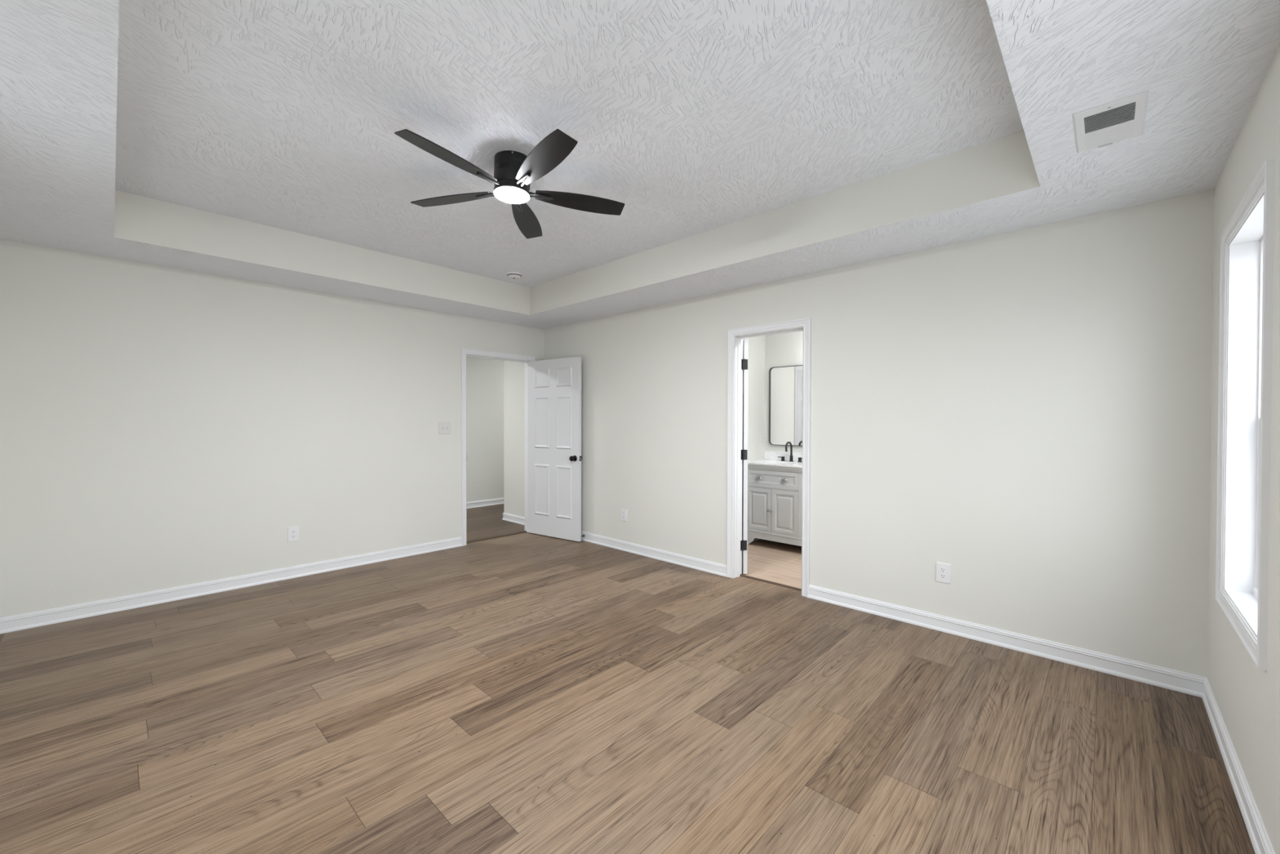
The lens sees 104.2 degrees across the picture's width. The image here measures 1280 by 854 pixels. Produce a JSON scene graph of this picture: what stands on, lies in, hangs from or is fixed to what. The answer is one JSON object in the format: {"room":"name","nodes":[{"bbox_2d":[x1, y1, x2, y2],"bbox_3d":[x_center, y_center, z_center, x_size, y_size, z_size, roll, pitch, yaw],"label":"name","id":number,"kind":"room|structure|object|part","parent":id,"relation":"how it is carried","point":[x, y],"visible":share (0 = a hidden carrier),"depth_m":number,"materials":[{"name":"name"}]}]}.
{"room":"empty bedroom","nodes":[
{"label":"empty bedroom","id":0,"kind":"room"},
{"bbox_2d":[0,240,544,617],"bbox_3d":[-2.650,0.049,4.571,0.120,2.438,4.200,1,1,43],"label":"wall","id":1,"kind":"structure","parent":0,"point":[161,427],"depth_m":3.78,"materials":[{"name":"beige paint"}]},
{"bbox_2d":[0,536,462,633],"bbox_3d":[-2.968,1.223,4.147,0.017,0.098,3.134,1,1,43],"label":"baseboard","id":2,"kind":"structure","parent":1,"relation":"attached to","point":[71,612],"depth_m":3.77,"materials":[{"name":"white paint"}]},
{"bbox_2d":[287,525,299,542],"bbox_3d":[-2.921,0.903,4.200,0.008,0.124,0.083,1,1,43],"label":"wall outlet","id":3,"kind":"object","parent":1,"relation":"attached to","point":[293,532],"visible":1,"depth_m":4.20,"materials":[{"name":"white plastic"}]},
{"bbox_2d":[438,422,450,434],"bbox_3d":[-2.015,0.012,5.146,0.016,0.124,0.128,1,1,43],"label":"light switch","id":4,"kind":"object","parent":1,"relation":"attached to","point":[444,428],"visible":1,"depth_m":5.14,"materials":[{"name":"white plastic"}]},
{"bbox_2d":[461,347,535,546],"bbox_3d":[-1.617,0.211,5.660,0.141,2.098,0.933,1,1,43],"label":"door frame","id":5,"kind":"structure","parent":1,"relation":"attached to","point":[464,352],"depth_m":5.33,"materials":[{"name":"white paint"}]},
{"bbox_2d":[528,356,582,541],"bbox_3d":[-0.983,0.240,5.678,0.824,2.020,0.170,1,1,34],"label":"door","id":6,"kind":"structure","parent":1,"relation":"in","point":[554,385],"depth_m":5.64,"materials":[{"name":"white paint"}]},
{"bbox_3d":[-0.736,0.344,5.448,0.066,0.066,0.068,1,1,34],"label":"knob","id":7,"kind":"part","parent":6,"relation":"part of","materials":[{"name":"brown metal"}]},
{"bbox_2d":[466,356,503,502],"bbox_3d":[-3.076,0.022,7.168,0.120,2.438,5.400,1,1,43],"label":"wall","id":8,"kind":"structure","parent":0,"point":[484,376],"depth_m":7.77,"materials":[{"name":"beige paint"}]},
{"bbox_2d":[466,497,503,508],"bbox_3d":[-3.029,1.193,7.133,0.017,0.098,5.400,1,1,43],"label":"baseboard","id":9,"kind":"structure","parent":8,"relation":"attached to","point":[498,500],"depth_m":7.78,"materials":[{"name":"white paint"}]},
{"bbox_2d":[466,503,524,541],"bbox_3d":[-2.312,1.250,6.460,1.985,0.001,5.400,1,1,43],"label":"floor","id":10,"kind":"structure","parent":0,"point":[484,522],"depth_m":6.40,"materials":[{"name":"laminate"}]},
{"bbox_2d":[503,360,524,516],"bbox_3d":[-0.789,0.027,7.224,0.805,2.438,2.185,1,1,43],"label":"wall","id":11,"kind":"structure","parent":0,"point":[513,371],"depth_m":6.54,"materials":[{"name":"beige paint"}]},
{"bbox_2d":[502,512,524,524],"bbox_3d":[-1.553,1.204,6.440,0.822,0.098,0.017,1,1,43],"label":"baseboard","id":12,"kind":"structure","parent":11,"relation":"attached to","point":[507,517],"depth_m":6.53,"materials":[{"name":"white paint"}]},
{"bbox_2d":[0,532,1255,853],"bbox_3d":[-0.650,1.292,2.762,5.414,0.001,4.289,1,1,43],"label":"floor","id":13,"kind":"structure","parent":0,"point":[525,692],"depth_m":2.14,"materials":[{"name":"brown wood"}]},
{"bbox_2d":[466,530,526,542],"bbox_3d":[-1.641,1.254,5.691,0.046,0.012,0.808,1,1,43],"label":"threshold","id":14,"kind":"object","parent":13,"relation":"on","point":[505,535],"visible":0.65,"depth_m":5.67,"materials":[{"name":"brown wood"}]},
{"bbox_2d":[740,573,801,591],"bbox_3d":[1.087,1.277,4.092,0.600,0.012,0.031,1,1,43],"label":"threshold","id":15,"kind":"object","parent":13,"relation":"on","point":[741,575],"visible":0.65,"depth_m":4.09,"materials":[{"name":"brown wood"}]},
{"bbox_2d":[0,0,1279,329],"bbox_3d":[-0.648,-1.288,2.596,5.718,0.288,4.560,1,1,43],"label":"ceiling","id":16,"kind":"structure","parent":0,"point":[742,144],"depth_m":2.26,"materials":[{"name":"white paint"}]},
{"bbox_2d":[394,128,624,239],"bbox_3d":[-0.643,-1.334,2.686,1.149,0.212,1.207,0,1,-19],"label":"ceiling fan","id":17,"kind":"object","parent":16,"relation":"attached to","point":[514,171],"visible":1,"depth_m":2.59,"materials":[{"name":"black"}]},
{"bbox_3d":[-0.900,-1.278,2.367,0.134,0.006,0.498,14,7,35],"label":"blade","id":18,"kind":"part","parent":17,"relation":"part of","materials":[{"name":"black wood"}]},
{"bbox_3d":[-1.041,-1.271,2.780,0.498,0.006,0.134,1,10,17],"label":"blade","id":19,"kind":"part","parent":17,"relation":"part of","materials":[{"name":"black wood"}]},
{"bbox_2d":[493,186,529,204],"bbox_3d":[-0.687,-1.235,2.670,0.186,0.014,0.186,0,-2,43],"label":"diffuser","id":20,"kind":"object","parent":17,"relation":"attached to","point":[513,195],"depth_m":2.64,"materials":[{"name":"white glass"}]},
{"bbox_3d":[-0.692,-1.259,3.042,0.134,0.006,0.498,-11,-1,-1],"label":"blade","id":21,"kind":"part","parent":17,"relation":"part of","materials":[{"name":"black wood"}]},
{"bbox_3d":[-0.464,-1.270,2.374,0.134,0.006,0.498,16,-10,-36],"label":"blade","id":22,"kind":"part","parent":17,"relation":"part of","materials":[{"name":"black wood"}]},
{"bbox_3d":[-0.335,-1.258,2.791,0.498,0.006,0.134,2,-13,-19],"label":"blade","id":23,"kind":"part","parent":17,"relation":"part of","materials":[{"name":"black wood"}]},
{"bbox_2d":[506,271,522,279],"bbox_3d":[-1.196,-1.433,4.743,0.150,0.046,0.150,1,1,43],"label":"smoke detector","id":24,"kind":"object","parent":16,"relation":"attached to","point":[512,275],"visible":1,"depth_m":4.70,"materials":[{"name":"white plastic"}]},
{"bbox_3d":[-1.196,-1.447,4.743,0.150,0.016,0.150,1,1,43],"label":"plate","id":25,"kind":"part","parent":24,"relation":"part of","materials":[{"name":"white plastic"}]},
{"bbox_2d":[1072,90,1148,152],"bbox_3d":[1.752,-1.124,1.861,0.192,0.012,0.344,1,1,43],"label":"ceiling vent","id":26,"kind":"object","parent":16,"relation":"in","point":[1104,125],"visible":1,"depth_m":1.84,"materials":[{"name":"white metal"}]},
{"bbox_3d":[1.856,-1.123,1.987,0.042,0.006,0.004,1,1,43],"label":"damper lever","id":27,"kind":"part","parent":26,"relation":"part of","materials":[{"name":"white metal"}]},
{"bbox_2d":[742,335,764,460],"bbox_3d":[0.896,0.051,5.334,0.120,2.438,1.530,1,1,43],"label":"wall","id":28,"kind":"structure","parent":0,"point":[756,372],"depth_m":5.70,"materials":[{"name":"beige paint"}]},
{"bbox_2d":[760,435,764,445],"bbox_3d":[1.427,0.153,5.806,0.008,0.122,0.074,1,1,43],"label":"wall outlet","id":29,"kind":"object","parent":28,"relation":"attached to","point":[762,436],"visible":1,"depth_m":5.80,"materials":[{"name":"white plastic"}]},
{"bbox_2d":[742,538,801,588],"bbox_3d":[1.843,1.281,4.452,2.490,0.001,1.532,1,1,43],"label":"floor","id":30,"kind":"structure","parent":0,"point":[780,562],"depth_m":4.71,"materials":[{"name":"beige wood"}]},
{"bbox_2d":[746,462,802,546],"bbox_3d":[1.665,0.837,5.266,1.000,0.872,0.578,1,1,43],"label":"bathroom vanity","id":31,"kind":"object","parent":30,"relation":"on","point":[774,492],"visible":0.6,"depth_m":5.16,"materials":[{"name":"grey paint"}]},
{"bbox_3d":[1.265,0.867,5.301,0.295,0.448,0.019,1,1,43],"label":"door","id":32,"kind":"part","parent":31,"relation":"part of","materials":[{"name":"grey paint"}]},
{"bbox_3d":[1.375,0.546,5.195,0.593,0.180,0.019,1,1,43],"label":"drawer","id":33,"kind":"part","parent":31,"relation":"part of","materials":[{"name":"grey paint"}]},
{"bbox_3d":[1.486,1.117,5.079,0.992,0.014,0.006,1,1,43],"label":"moulding","id":34,"kind":"part","parent":31,"relation":"part of","materials":[{"name":"grey paint"}]},
{"bbox_2d":[747,450,802,467],"bbox_3d":[1.655,0.398,5.281,1.059,0.224,0.569,1,1,43],"label":"countertop","id":35,"kind":"structure","parent":31,"relation":"on","point":[771,458],"depth_m":5.56,"materials":[{"name":"white stone"}]},
{"bbox_2d":[777,441,802,462],"bbox_3d":[1.637,0.270,5.471,0.326,0.223,0.161,1,1,43],"label":"faucet","id":36,"kind":"object","parent":35,"relation":"on","point":[787,442],"visible":0.98,"depth_m":5.50,"materials":[{"name":"black metal"}]},
{"bbox_3d":[1.632,0.239,5.465,0.022,0.163,0.145,1,1,43],"label":"spout","id":37,"kind":"part","parent":36,"relation":"part of","materials":[{"name":"black metal"}]},
{"bbox_3d":[1.484,0.429,5.068,1.000,0.054,0.017,1,1,43],"label":"cornice","id":38,"kind":"part","parent":31,"relation":"part of","materials":[{"name":"grey paint"}]},
{"bbox_3d":[1.483,0.870,5.096,0.295,0.448,0.019,1,1,43],"label":"door","id":39,"kind":"part","parent":31,"relation":"part of","materials":[{"name":"grey paint"}]},
{"bbox_3d":[1.721,0.538,4.869,0.304,0.163,0.019,1,1,43],"label":"drawer","id":40,"kind":"part","parent":31,"relation":"part of","materials":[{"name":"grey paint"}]},
{"bbox_2d":[764,330,803,452],"bbox_3d":[2.412,0.058,5.041,2.730,2.438,0.120,1,1,43],"label":"wall","id":41,"kind":"structure","parent":0,"point":[784,349],"depth_m":5.71,"materials":[{"name":"beige paint"}]},
{"bbox_2d":[764,450,802,461],"bbox_3d":[1.844,0.333,5.481,1.059,0.097,0.018,1,1,43],"label":"backsplash","id":42,"kind":"structure","parent":41,"relation":"attached to","point":[768,455],"depth_m":5.69,"materials":[{"name":"white stone"}]},
{"bbox_2d":[768,364,802,445],"bbox_3d":[1.729,-0.238,5.582,0.612,0.895,0.024,1,1,43],"label":"wall mirror","id":43,"kind":"object","parent":41,"relation":"attached to","point":[785,383],"visible":0.56,"depth_m":5.66,"materials":[{"name":"black mirror"}]},
{"bbox_2d":[544,189,1213,677],"bbox_3d":[0.869,0.062,4.227,5.718,2.438,0.120,1,1,43],"label":"wall","id":44,"kind":"structure","parent":0,"point":[1026,412],"depth_m":3.01,"materials":[{"name":"beige paint"}]},
{"bbox_2d":[621,508,626,521],"bbox_3d":[-0.165,0.906,5.119,0.083,0.124,0.008,1,1,43],"label":"wall outlet","id":45,"kind":"object","parent":44,"relation":"attached to","point":[624,512],"visible":1,"depth_m":5.11,"materials":[{"name":"white plastic"}]},
{"bbox_2d":[581,530,726,577],"bbox_3d":[-0.215,1.220,5.162,2.638,0.098,0.017,1,1,43],"label":"baseboard","id":46,"kind":"structure","parent":44,"relation":"attached to","point":[717,568],"depth_m":4.79,"materials":[{"name":"white paint"}]},
{"bbox_2d":[740,339,748,573],"bbox_3d":[0.913,0.255,4.588,0.170,2.024,0.610,0,1,0],"label":"door","id":47,"kind":"structure","parent":44,"relation":"in","point":[744,362],"depth_m":4.30,"materials":[{"name":"white paint"}]},
{"bbox_2d":[726,317,810,597],"bbox_3d":[1.054,0.231,4.043,0.725,2.106,0.140,1,1,43],"label":"door frame","id":48,"kind":"structure","parent":44,"relation":"attached to","point":[735,373],"depth_m":4.21,"materials":[{"name":"white paint"}]},
{"bbox_2d":[935,561,951,583],"bbox_3d":[1.921,0.925,3.157,0.083,0.124,0.008,1,1,43],"label":"wall outlet","id":49,"kind":"object","parent":44,"relation":"attached to","point":[943,571],"visible":1,"depth_m":3.15,"materials":[{"name":"white plastic"}]},
{"bbox_2d":[940,567,946,572],"bbox_3d":[1.919,0.905,3.155,0.033,0.028,0.003,1,1,43],"label":"receptacle","id":50,"kind":"object","parent":49,"relation":"attached to","point":[942,569],"depth_m":3.15,"materials":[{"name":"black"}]},
{"bbox_2d":[940,573,946,578],"bbox_3d":[1.919,0.945,3.155,0.033,0.028,0.003,1,1,43],"label":"receptacle","id":51,"kind":"object","parent":49,"relation":"attached to","point":[942,575],"depth_m":3.15,"materials":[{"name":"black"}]},
{"bbox_2d":[808,584,1205,697],"bbox_3d":[2.001,1.247,3.078,1.994,0.098,0.017,1,1,43],"label":"baseboard","id":52,"kind":"structure","parent":44,"relation":"attached to","point":[1158,676],"depth_m":2.86,"materials":[{"name":"white paint"}]},
{"bbox_2d":[1207,44,1279,853],"bbox_3d":[1.385,0.099,0.778,0.240,2.438,4.200,1,1,43],"label":"wall","id":53,"kind":"structure","parent":0,"point":[1246,695],"depth_m":1.66,"materials":[{"name":"beige paint"}]},
{"bbox_2d":[1201,677,1275,853],"bbox_3d":[1.288,1.268,0.878,0.017,0.098,4.200,1,1,43],"label":"baseboard","id":54,"kind":"structure","parent":53,"relation":"attached to","point":[1259,837],"depth_m":1.77,"materials":[{"name":"white paint"}]},
{"bbox_2d":[1215,158,1275,670],"bbox_3d":[2.268,-0.036,1.729,0.258,1.547,0.825,1,1,43],"label":"window","id":55,"kind":"structure","parent":53,"relation":"in","point":[1246,249],"depth_m":2.02,"materials":[{"name":"white glass"}]},
{"bbox_3d":[2.273,-0.036,1.725,0.086,1.424,0.702,1,1,43],"label":"frame","id":56,"kind":"part","parent":55,"relation":"part of","materials":[{"name":"white plastic"}]}
]}

